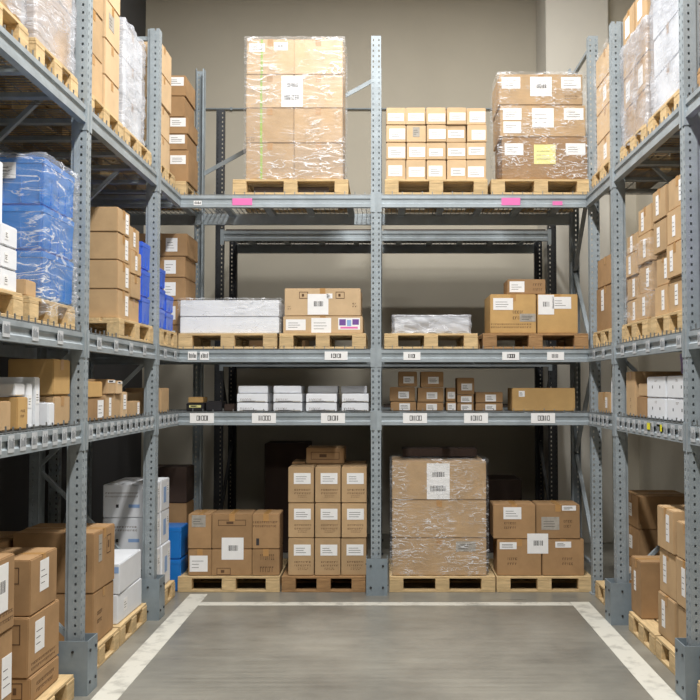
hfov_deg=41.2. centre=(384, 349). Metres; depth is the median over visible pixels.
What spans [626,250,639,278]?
cardboard box
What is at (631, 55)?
cardboard box
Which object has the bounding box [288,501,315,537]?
cardboard box
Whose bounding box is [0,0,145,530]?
wall
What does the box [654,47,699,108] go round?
cardboard box
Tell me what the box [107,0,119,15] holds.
cardboard box
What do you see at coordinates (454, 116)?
cardboard box
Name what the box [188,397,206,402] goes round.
cardboard box
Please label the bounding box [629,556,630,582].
cardboard box
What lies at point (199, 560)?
cardboard box
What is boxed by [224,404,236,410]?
cardboard box
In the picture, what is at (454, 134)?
cardboard box
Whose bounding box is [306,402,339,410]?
cardboard box
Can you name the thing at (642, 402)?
cardboard box
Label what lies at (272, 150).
cardboard box
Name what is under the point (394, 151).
cardboard box
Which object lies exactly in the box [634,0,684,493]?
wall
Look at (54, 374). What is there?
cardboard box
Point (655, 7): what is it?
film
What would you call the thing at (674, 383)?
cardboard box
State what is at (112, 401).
cardboard box
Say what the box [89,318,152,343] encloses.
wooden pallet
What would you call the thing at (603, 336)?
wooden pallet
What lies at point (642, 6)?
cardboard box
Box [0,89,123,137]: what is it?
wooden pallet
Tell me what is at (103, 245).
cardboard box
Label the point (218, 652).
floor
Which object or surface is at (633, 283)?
cardboard box
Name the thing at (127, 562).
cardboard box
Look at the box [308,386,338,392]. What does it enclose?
cardboard box
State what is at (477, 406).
cardboard box
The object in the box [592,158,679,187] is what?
wooden pallet
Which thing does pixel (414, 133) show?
cardboard box
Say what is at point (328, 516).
cardboard box
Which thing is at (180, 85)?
cardboard box
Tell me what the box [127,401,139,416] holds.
cardboard box
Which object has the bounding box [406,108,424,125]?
cardboard box
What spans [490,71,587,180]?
film
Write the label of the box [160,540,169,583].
cardboard box
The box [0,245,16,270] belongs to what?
cardboard box
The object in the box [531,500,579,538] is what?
cardboard box
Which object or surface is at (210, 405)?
cardboard box
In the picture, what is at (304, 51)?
cardboard box
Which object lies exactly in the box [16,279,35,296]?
cardboard box
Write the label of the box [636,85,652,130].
cardboard box
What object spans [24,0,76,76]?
film
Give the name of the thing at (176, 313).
cardboard box
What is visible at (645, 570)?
cardboard box
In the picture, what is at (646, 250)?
cardboard box
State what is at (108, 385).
cardboard box
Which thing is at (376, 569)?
guard
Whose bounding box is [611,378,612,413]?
cardboard box
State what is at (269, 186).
wooden pallet
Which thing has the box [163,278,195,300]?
cardboard box
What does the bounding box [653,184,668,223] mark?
cardboard box
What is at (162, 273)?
plastic crate
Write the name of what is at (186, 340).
wooden pallet
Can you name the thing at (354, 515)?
cardboard box
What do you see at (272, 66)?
film
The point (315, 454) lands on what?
cardboard box
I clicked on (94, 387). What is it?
cardboard box
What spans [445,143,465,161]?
cardboard box
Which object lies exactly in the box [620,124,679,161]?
wooden pallet
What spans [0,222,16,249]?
cardboard box
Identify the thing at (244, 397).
cardboard box
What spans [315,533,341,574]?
cardboard box
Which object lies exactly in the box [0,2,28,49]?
wooden pallet
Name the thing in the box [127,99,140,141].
cardboard box
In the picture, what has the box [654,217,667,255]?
cardboard box
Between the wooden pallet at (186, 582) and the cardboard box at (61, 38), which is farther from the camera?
the wooden pallet at (186, 582)
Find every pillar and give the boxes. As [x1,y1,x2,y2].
[536,0,612,542]
[608,0,638,540]
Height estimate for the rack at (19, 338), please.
5.300 m
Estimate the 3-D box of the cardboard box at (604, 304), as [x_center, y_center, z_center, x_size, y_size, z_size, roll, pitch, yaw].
[2.339,-0.399,8.833,0.499,0.417,0.696,0,-2,0]
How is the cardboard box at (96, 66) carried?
on the wooden pallet at (104, 113)
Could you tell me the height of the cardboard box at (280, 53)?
0.364 m
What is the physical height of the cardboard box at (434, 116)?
0.176 m
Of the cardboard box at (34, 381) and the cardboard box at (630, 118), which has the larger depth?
the cardboard box at (630, 118)
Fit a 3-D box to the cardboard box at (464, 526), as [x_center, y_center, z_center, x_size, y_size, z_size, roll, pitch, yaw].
[0.546,1.715,9.734,0.948,0.377,0.748,0,-2,0]
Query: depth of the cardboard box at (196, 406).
9.49 m
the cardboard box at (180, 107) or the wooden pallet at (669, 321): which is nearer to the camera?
the wooden pallet at (669, 321)
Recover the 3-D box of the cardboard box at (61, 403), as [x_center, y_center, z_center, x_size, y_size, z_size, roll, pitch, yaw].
[-2.371,0.396,6.118,0.498,0.187,0.299,0,-2,0]
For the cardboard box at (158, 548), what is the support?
on the wooden pallet at (170, 585)
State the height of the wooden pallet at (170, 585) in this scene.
0.156 m
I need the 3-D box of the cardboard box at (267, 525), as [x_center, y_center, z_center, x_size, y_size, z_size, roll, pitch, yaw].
[-1.199,1.832,9.534,0.272,0.346,0.358,0,-2,0]
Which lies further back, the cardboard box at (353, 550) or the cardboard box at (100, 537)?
the cardboard box at (353, 550)
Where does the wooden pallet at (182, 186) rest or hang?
on the rack at (376, 356)
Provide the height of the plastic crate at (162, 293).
0.187 m
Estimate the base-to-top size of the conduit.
0.040 m
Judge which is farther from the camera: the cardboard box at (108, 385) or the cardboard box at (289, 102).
the cardboard box at (289, 102)
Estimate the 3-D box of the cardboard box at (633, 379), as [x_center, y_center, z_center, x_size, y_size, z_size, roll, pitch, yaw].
[2.340,0.372,7.917,0.498,0.377,0.306,0,-2,0]
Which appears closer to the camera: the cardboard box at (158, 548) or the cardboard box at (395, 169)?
the cardboard box at (158, 548)
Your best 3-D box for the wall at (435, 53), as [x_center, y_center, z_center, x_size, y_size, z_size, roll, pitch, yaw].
[0.000,-2.124,13.270,7.600,9.400,0.150,0,-2,0]
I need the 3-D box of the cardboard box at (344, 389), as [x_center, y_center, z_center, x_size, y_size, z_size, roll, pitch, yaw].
[-0.324,0.416,9.816,0.267,0.075,0.206,0,-2,1]
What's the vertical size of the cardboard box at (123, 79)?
0.297 m
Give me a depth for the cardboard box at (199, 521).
9.36 m
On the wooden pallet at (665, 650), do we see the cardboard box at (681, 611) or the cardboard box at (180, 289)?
the cardboard box at (681, 611)
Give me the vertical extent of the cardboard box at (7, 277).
0.121 m
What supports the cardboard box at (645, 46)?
on the cardboard box at (644, 68)
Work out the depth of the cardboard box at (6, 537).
6.90 m
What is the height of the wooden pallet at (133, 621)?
0.156 m
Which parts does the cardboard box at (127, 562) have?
printed panel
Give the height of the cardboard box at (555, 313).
0.397 m
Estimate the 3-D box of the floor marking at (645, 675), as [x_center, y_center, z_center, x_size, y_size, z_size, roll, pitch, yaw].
[1.855,2.245,4.895,0.180,0.002,7.960,0,-2,0]
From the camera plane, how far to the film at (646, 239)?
7.61 m
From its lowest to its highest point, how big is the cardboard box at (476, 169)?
0.208 m
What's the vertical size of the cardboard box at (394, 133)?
0.176 m
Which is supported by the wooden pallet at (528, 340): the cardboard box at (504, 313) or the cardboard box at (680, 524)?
the cardboard box at (504, 313)
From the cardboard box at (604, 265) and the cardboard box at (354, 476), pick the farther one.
the cardboard box at (354, 476)
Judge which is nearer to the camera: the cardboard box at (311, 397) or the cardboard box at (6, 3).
the cardboard box at (6, 3)
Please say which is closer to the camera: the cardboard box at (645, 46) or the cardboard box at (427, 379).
the cardboard box at (645, 46)
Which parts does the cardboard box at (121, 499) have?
printed panel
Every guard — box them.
[58,633,97,695]
[141,574,164,620]
[366,556,387,595]
[605,578,632,624]
[675,638,699,699]
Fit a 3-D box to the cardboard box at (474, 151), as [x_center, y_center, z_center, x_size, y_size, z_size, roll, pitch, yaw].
[0.933,-2.018,9.671,0.198,0.176,0.419,0,-2,1]
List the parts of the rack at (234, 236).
upright post, upright post, upright post, upright post, upright post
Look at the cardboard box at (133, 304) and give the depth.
7.80 m
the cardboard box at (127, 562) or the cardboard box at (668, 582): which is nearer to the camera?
the cardboard box at (668, 582)
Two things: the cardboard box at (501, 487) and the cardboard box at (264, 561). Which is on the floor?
the cardboard box at (501, 487)
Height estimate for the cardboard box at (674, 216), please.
0.246 m
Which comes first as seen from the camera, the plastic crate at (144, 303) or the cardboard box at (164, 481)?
the plastic crate at (144, 303)
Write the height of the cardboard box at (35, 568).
0.337 m
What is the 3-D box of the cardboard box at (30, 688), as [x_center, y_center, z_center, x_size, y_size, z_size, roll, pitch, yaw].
[-2.414,2.049,5.793,0.597,0.150,0.497,0,-2,-1]
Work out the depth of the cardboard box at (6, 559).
5.12 m
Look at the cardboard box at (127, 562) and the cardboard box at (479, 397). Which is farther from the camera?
the cardboard box at (479, 397)
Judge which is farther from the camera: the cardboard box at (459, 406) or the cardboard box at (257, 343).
the cardboard box at (257, 343)
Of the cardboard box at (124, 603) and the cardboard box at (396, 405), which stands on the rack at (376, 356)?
the cardboard box at (396, 405)
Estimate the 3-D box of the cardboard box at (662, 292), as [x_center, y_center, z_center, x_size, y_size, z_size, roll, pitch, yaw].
[2.339,-0.374,7.051,0.499,0.226,0.336,0,-2,1]
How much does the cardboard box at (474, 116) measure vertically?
0.176 m
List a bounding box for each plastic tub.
[0,157,74,217]
[2,205,73,260]
[14,251,73,305]
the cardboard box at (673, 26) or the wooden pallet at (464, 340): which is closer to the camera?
the cardboard box at (673, 26)
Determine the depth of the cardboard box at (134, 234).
7.83 m
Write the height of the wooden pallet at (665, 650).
0.156 m
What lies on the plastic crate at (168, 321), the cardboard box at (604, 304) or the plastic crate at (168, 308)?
the plastic crate at (168, 308)
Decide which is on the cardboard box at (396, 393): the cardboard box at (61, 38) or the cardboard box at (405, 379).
the cardboard box at (405, 379)
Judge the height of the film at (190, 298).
0.364 m
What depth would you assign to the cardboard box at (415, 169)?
9.45 m
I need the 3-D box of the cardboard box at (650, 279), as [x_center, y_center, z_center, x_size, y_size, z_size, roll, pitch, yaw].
[2.356,-0.581,7.519,0.499,0.237,0.376,0,-2,0]
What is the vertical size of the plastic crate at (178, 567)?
0.317 m
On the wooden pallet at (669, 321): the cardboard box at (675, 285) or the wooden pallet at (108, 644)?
the cardboard box at (675, 285)
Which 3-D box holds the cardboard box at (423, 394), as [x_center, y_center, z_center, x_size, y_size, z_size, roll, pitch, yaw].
[0.472,0.470,9.758,0.265,0.148,0.299,0,-2,0]
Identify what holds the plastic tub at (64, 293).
on the wooden pallet at (32, 306)
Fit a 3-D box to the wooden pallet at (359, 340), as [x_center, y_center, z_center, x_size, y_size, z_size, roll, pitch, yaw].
[-0.626,-0.070,9.831,0.870,0.156,1.000,0,-2,0]
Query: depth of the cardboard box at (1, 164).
5.27 m
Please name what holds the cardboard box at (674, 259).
on the cardboard box at (675, 285)
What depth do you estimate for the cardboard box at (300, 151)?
9.46 m
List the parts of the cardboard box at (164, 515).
printed panel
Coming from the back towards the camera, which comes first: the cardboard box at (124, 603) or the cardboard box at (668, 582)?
the cardboard box at (124, 603)
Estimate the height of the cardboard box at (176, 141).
0.163 m
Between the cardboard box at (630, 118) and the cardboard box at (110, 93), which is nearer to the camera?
the cardboard box at (110, 93)
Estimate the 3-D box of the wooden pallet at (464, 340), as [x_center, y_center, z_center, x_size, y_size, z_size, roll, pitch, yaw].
[0.462,-0.070,9.831,0.940,0.156,1.000,0,-2,0]
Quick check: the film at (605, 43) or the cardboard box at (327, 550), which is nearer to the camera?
the film at (605, 43)
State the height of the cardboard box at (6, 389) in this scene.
0.071 m
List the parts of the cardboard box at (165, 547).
printed panel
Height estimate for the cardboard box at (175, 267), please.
0.216 m
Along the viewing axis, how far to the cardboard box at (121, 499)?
8.44 m
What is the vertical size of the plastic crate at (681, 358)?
0.165 m
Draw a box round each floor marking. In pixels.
[91,594,207,699]
[198,602,572,605]
[571,602,681,699]
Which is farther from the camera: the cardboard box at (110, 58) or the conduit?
the conduit
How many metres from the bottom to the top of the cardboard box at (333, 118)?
0.357 m
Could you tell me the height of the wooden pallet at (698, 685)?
0.156 m
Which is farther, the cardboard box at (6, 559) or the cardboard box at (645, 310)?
the cardboard box at (645, 310)
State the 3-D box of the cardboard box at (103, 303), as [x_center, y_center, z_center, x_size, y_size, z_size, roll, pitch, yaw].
[-2.316,-0.359,7.450,0.449,0.227,0.336,0,-2,0]
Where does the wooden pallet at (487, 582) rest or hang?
on the floor
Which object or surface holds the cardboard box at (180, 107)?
on the cardboard box at (178, 125)
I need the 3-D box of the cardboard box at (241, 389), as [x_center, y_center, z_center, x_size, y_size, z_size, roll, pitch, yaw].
[-1.347,0.412,9.706,0.302,0.075,0.426,0,-2,0]
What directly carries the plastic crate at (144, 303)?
on the wooden pallet at (122, 327)
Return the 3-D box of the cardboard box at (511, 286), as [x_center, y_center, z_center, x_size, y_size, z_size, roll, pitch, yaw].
[1.441,-0.636,9.627,0.386,0.154,0.349,0,-2,1]
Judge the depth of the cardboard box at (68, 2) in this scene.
6.29 m
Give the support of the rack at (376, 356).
on the floor
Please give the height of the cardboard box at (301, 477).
0.357 m
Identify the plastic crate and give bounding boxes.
[137,297,149,324]
[139,241,149,270]
[140,269,149,298]
[159,289,164,308]
[159,309,164,328]
[160,268,165,289]
[162,294,173,313]
[164,313,172,330]
[168,523,187,558]
[170,554,187,590]
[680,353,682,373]
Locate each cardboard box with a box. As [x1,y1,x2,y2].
[0,0,20,21]
[0,162,2,221]
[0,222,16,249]
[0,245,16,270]
[0,267,15,291]
[0,377,39,426]
[0,383,24,395]
[0,384,31,427]
[0,397,27,429]
[0,401,10,431]
[0,531,18,546]
[0,547,56,615]
[0,553,14,633]
[0,628,11,699]
[8,359,69,394]
[11,599,58,677]
[11,655,58,699]
[13,523,114,592]
[14,53,101,107]
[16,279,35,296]
[39,381,101,397]
[39,396,69,424]
[39,403,53,425]
[42,0,70,70]
[56,580,112,640]
[60,0,71,14]
[61,74,118,119]
[68,289,128,319]
[69,207,129,237]
[69,260,129,292]
[72,0,102,63]
[88,379,114,393]
[88,398,104,420]
[90,232,128,264]
[90,394,119,418]
[93,0,102,20]
[101,38,118,88]
[102,0,119,54]
[103,129,169,170]
[103,481,159,517]
[103,513,159,552]
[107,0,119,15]
[113,549,140,593]
[113,578,141,623]
[114,381,121,393]
[116,477,168,511]
[118,57,141,112]
[119,21,141,79]
[119,392,126,416]
[125,388,168,412]
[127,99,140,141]
[127,392,159,413]
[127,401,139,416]
[128,226,138,252]
[128,249,140,276]
[129,273,140,299]
[129,298,138,322]
[139,42,170,85]
[139,233,197,262]
[140,546,159,577]
[141,67,170,114]
[144,98,169,143]
[158,464,193,502]
[159,508,168,544]
[160,256,195,282]
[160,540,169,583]
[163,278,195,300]
[168,499,193,522]
[169,96,193,124]
[169,117,197,145]
[169,134,196,160]
[170,150,197,191]
[171,75,194,109]
[171,301,180,324]
[172,325,179,348]
[180,300,284,319]
[180,317,282,333]
[186,403,206,410]
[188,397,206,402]
[188,509,216,548]
[188,548,211,574]
[206,401,225,410]
[212,509,256,548]
[212,538,252,574]
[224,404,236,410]
[237,393,273,401]
[237,402,273,410]
[238,386,272,392]
[246,75,302,108]
[246,108,293,143]
[246,143,293,178]
[247,39,294,75]
[249,340,308,346]
[252,509,282,548]
[252,544,282,574]
[264,441,311,552]
[273,393,306,401]
[273,402,306,410]
[274,386,304,392]
[283,316,363,332]
[285,288,361,315]
[288,464,316,502]
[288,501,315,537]
[288,535,314,574]
[292,459,305,463]
[294,39,345,91]
[294,75,344,119]
[294,108,344,153]
[294,143,344,178]
[305,461,365,465]
[306,393,339,401]
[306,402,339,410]
[306,445,345,463]
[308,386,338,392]
[315,464,341,502]
[315,499,341,537]
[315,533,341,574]
[341,386,366,392]
[341,537,366,574]
[342,393,369,401]
[342,402,369,410]
[342,464,366,502]
[342,502,366,537]
[386,108,405,125]
[386,125,405,142]
[386,143,405,160]
[386,160,404,178]
[390,387,414,400]
[391,401,415,410]
[392,456,485,499]
[392,499,485,537]
[392,537,486,574]
[393,317,465,332]
[398,372,416,386]
[402,447,476,456]
[405,143,425,168]
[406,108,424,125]
[406,125,425,144]
[406,160,425,178]
[416,402,442,410]
[417,388,442,401]
[420,372,442,386]
[425,108,445,126]
[426,125,445,142]
[426,143,445,160]
[426,160,445,178]
[444,388,454,400]
[444,401,455,410]
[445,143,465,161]
[446,108,465,125]
[446,125,465,143]
[446,160,466,178]
[455,378,473,394]
[455,395,473,402]
[456,403,473,410]
[466,108,485,126]
[466,125,486,142]
[466,142,485,160]
[466,160,485,178]
[473,403,502,410]
[474,392,502,402]
[484,294,535,332]
[486,475,521,552]
[490,500,535,538]
[492,74,582,121]
[493,105,585,150]
[493,534,547,574]
[495,137,587,178]
[504,279,545,294]
[508,388,574,410]
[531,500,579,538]
[536,294,577,332]
[541,537,583,574]
[596,44,608,88]
[596,74,609,116]
[597,102,624,144]
[597,132,668,170]
[597,282,628,330]
[598,252,627,288]
[598,392,610,412]
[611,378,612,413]
[623,2,635,45]
[623,42,636,80]
[624,67,636,110]
[624,104,675,142]
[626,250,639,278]
[626,371,682,415]
[627,231,638,254]
[627,274,639,300]
[627,299,636,323]
[628,490,684,528]
[629,524,659,555]
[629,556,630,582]
[631,556,660,618]
[635,0,650,26]
[636,16,654,64]
[636,51,654,97]
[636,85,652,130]
[637,230,656,265]
[637,291,655,320]
[637,397,657,417]
[639,203,653,236]
[639,261,656,293]
[639,383,646,395]
[647,376,667,397]
[647,398,667,419]
[653,0,699,40]
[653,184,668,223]
[654,5,699,78]
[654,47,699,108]
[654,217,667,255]
[655,283,669,315]
[657,252,669,286]
[657,505,684,554]
[658,591,678,645]
[660,547,678,601]
[667,205,680,245]
[667,240,681,279]
[667,376,682,397]
[667,398,683,421]
[669,175,680,211]
[669,276,681,312]
[676,557,685,608]
[677,521,684,559]
[678,605,685,637]
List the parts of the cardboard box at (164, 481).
printed panel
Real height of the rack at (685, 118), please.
5.300 m
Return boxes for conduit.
[198,107,491,110]
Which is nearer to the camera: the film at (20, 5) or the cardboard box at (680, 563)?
the film at (20, 5)
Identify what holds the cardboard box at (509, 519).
on the cardboard box at (510, 556)
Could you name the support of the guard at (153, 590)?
on the floor
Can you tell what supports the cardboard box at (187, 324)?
on the wooden pallet at (186, 340)
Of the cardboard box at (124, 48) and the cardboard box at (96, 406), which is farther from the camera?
the cardboard box at (124, 48)
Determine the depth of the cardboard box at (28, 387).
5.60 m
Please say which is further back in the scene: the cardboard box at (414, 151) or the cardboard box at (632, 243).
the cardboard box at (414, 151)
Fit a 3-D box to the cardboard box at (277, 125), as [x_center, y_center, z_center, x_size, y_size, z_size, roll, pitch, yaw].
[-1.172,-2.274,9.768,0.485,0.357,0.599,0,-2,0]
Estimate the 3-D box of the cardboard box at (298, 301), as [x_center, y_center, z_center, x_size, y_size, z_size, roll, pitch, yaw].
[-0.629,-0.474,9.676,0.770,0.281,0.539,0,-2,0]
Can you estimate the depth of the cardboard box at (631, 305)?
7.89 m
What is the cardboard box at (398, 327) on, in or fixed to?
on the wooden pallet at (464, 340)
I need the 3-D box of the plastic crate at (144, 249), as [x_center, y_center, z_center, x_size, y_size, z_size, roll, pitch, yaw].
[-2.295,-0.815,8.159,0.406,0.237,0.276,0,-2,0]
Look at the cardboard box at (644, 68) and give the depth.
7.50 m
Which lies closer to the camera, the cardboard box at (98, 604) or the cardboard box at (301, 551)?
the cardboard box at (98, 604)
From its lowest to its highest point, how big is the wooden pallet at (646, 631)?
0.156 m
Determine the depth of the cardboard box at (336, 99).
9.48 m
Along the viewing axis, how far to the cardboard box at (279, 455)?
11.55 m
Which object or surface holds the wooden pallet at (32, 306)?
on the rack at (19, 338)
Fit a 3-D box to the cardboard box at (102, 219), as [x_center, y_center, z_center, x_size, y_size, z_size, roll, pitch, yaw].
[-2.319,-1.023,7.477,0.449,0.197,0.336,0,-2,1]
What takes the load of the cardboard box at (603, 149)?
on the wooden pallet at (599, 174)
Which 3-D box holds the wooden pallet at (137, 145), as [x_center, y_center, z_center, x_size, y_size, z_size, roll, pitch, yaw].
[-2.580,-1.707,7.914,0.980,0.156,0.840,0,-2,0]
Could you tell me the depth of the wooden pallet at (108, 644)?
7.11 m
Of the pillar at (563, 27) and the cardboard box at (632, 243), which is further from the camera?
the pillar at (563, 27)
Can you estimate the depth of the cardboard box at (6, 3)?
5.28 m
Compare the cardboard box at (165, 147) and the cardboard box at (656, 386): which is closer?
the cardboard box at (656, 386)
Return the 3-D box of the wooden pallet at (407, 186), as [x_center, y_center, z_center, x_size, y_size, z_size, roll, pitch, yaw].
[0.518,-1.628,9.893,1.040,0.156,1.000,0,-2,0]
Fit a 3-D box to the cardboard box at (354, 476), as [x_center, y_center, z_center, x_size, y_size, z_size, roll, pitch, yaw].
[-0.313,1.368,9.572,0.252,0.357,0.397,0,-2,0]
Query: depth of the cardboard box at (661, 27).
7.06 m
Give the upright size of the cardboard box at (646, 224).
0.217 m
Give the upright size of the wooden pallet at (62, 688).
0.156 m
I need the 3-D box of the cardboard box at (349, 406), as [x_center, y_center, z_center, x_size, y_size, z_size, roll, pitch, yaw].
[-0.297,0.586,9.638,0.268,0.087,0.549,0,-2,1]
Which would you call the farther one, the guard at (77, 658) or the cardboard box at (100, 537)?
the cardboard box at (100, 537)
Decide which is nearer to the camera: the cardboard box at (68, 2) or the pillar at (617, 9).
the cardboard box at (68, 2)
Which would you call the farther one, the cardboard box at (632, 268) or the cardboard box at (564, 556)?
the cardboard box at (564, 556)
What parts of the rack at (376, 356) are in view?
upright post, upright post, upright post, upright post, upright post, upright post, upright post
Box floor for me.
[72,534,682,699]
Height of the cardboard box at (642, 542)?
0.297 m
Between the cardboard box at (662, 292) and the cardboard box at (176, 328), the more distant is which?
the cardboard box at (176, 328)
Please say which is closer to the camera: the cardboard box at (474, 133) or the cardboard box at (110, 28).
the cardboard box at (110, 28)
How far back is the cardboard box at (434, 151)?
9.47 m
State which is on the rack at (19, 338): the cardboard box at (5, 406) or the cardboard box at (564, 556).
the cardboard box at (5, 406)
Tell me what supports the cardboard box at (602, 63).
on the cardboard box at (606, 101)
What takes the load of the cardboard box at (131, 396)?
on the rack at (19, 338)
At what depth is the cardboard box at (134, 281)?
7.78 m
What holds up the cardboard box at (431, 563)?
on the wooden pallet at (487, 582)
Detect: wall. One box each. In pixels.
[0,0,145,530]
[141,0,537,533]
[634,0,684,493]
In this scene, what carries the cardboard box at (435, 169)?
on the wooden pallet at (407, 186)
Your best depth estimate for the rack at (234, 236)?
11.54 m
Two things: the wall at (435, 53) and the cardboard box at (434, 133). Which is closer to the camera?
the cardboard box at (434, 133)
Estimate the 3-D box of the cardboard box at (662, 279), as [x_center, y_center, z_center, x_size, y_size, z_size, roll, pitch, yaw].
[2.359,-0.614,7.060,0.499,0.247,0.336,0,-2,-1]
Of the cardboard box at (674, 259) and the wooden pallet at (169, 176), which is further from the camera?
the wooden pallet at (169, 176)
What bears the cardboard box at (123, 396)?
on the rack at (19, 338)
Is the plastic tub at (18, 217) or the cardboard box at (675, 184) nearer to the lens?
the plastic tub at (18, 217)
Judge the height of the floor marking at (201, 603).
0.002 m
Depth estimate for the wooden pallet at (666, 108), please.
6.86 m
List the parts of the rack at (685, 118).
upright post, upright post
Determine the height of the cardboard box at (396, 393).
0.148 m
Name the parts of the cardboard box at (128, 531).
printed panel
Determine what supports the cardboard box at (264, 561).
on the wooden pallet at (186, 582)
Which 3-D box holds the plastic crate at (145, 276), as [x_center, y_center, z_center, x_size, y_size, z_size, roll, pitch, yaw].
[-2.295,-0.575,8.149,0.406,0.237,0.276,0,-2,0]
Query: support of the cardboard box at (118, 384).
on the cardboard box at (112, 401)
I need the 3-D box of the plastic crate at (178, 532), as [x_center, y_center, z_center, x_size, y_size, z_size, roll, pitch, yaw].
[-2.172,1.950,9.505,0.251,0.317,0.346,0,-2,0]
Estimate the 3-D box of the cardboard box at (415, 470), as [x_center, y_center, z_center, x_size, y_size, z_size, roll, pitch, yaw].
[0.546,1.330,9.749,0.948,0.388,0.749,0,-2,0]
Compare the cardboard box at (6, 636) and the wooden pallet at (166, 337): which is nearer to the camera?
the cardboard box at (6, 636)
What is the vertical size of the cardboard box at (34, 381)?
0.306 m
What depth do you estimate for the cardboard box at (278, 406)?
9.37 m
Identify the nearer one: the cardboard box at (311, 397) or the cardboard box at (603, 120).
the cardboard box at (603, 120)
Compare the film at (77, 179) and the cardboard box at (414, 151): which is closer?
the film at (77, 179)
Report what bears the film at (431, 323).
attached to the cardboard box at (398, 327)
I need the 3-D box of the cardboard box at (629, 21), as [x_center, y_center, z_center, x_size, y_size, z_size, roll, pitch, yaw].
[2.339,-2.784,7.987,0.499,0.277,0.376,0,-2,0]
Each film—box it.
[0,152,79,321]
[8,0,27,24]
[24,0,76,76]
[119,17,145,145]
[177,298,283,332]
[243,37,347,178]
[389,455,488,575]
[391,315,471,332]
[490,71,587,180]
[593,43,608,170]
[619,15,651,146]
[625,239,652,319]
[649,0,678,117]
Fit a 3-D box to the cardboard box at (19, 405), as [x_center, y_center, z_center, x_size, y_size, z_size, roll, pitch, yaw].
[-2.220,0.369,5.450,0.197,0.186,0.156,0,-2,0]
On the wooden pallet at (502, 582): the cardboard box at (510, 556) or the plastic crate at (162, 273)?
the cardboard box at (510, 556)
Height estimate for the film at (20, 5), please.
0.925 m
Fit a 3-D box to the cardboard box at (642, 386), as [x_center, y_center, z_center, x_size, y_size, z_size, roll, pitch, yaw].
[2.350,0.324,7.583,0.496,0.106,0.256,0,-2,-1]
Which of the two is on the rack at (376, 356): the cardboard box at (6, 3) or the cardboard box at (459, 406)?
the cardboard box at (459, 406)
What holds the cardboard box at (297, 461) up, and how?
on the cardboard box at (346, 462)
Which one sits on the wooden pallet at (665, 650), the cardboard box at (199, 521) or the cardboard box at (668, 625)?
the cardboard box at (668, 625)
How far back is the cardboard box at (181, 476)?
9.86 m
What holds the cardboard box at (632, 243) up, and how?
on the cardboard box at (632, 268)
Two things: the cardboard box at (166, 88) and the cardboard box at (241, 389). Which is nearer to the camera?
the cardboard box at (166, 88)
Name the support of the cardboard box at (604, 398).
on the rack at (685, 118)
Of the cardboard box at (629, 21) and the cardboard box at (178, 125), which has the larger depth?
the cardboard box at (178, 125)
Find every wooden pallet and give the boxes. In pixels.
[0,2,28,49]
[0,37,77,100]
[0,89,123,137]
[0,288,22,318]
[4,127,151,165]
[22,296,74,328]
[35,674,73,699]
[53,160,174,187]
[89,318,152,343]
[97,628,118,668]
[105,328,176,347]
[106,181,200,210]
[113,603,146,645]
[165,580,174,604]
[178,333,279,348]
[178,558,287,591]
[233,179,350,212]
[279,333,367,348]
[281,566,365,591]
[384,333,477,348]
[385,179,487,212]
[389,558,494,591]
[478,333,588,348]
[481,179,588,212]
[486,558,590,591]
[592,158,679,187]
[593,328,611,347]
[595,580,604,604]
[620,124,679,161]
[622,319,650,341]
[629,611,662,654]
[648,89,679,133]
[651,310,681,336]
[656,636,674,674]
[697,68,699,85]
[697,680,699,699]
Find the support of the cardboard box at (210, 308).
on the cardboard box at (187, 324)
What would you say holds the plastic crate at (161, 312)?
on the wooden pallet at (166, 337)
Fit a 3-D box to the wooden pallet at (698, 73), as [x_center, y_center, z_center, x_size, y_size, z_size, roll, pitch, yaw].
[2.550,-1.795,5.706,0.980,0.156,0.860,0,-2,0]
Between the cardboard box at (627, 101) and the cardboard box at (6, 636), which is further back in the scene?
the cardboard box at (627, 101)
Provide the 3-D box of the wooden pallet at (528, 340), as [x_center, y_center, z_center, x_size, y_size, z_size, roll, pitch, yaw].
[1.513,-0.070,9.831,1.060,0.156,1.000,0,-2,0]
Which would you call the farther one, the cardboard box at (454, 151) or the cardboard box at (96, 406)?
the cardboard box at (454, 151)
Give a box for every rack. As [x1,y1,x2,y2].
[0,0,180,654]
[48,36,602,594]
[213,110,557,554]
[586,0,699,645]
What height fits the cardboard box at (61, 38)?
0.417 m
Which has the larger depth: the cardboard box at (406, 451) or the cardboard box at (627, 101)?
the cardboard box at (406, 451)
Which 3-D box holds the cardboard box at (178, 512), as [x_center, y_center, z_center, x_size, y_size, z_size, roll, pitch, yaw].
[-2.325,1.830,10.035,0.446,0.396,0.396,0,-2,0]
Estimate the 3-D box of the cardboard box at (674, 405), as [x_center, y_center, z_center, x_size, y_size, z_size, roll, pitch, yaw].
[2.340,0.430,6.653,0.497,0.161,0.486,0,-2,-1]
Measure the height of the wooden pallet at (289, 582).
0.156 m
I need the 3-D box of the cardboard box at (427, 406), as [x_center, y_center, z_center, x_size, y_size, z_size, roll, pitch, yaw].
[0.468,0.591,9.753,0.272,0.086,0.299,0,-2,0]
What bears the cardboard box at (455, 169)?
on the wooden pallet at (407, 186)
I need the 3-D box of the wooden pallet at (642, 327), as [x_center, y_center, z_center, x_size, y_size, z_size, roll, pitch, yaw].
[2.550,-0.154,7.702,0.980,0.156,0.780,0,-2,0]
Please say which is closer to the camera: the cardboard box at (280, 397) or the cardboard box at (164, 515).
the cardboard box at (164, 515)
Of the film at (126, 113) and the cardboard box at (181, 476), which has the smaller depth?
the film at (126, 113)
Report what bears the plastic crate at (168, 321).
on the wooden pallet at (166, 337)
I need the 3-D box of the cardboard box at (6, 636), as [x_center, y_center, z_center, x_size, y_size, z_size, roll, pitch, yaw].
[-2.335,1.809,4.817,0.499,0.550,0.766,0,-2,0]
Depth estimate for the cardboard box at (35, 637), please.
5.65 m
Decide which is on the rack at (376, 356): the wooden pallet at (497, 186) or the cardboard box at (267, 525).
the wooden pallet at (497, 186)
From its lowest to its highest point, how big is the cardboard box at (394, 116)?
0.176 m

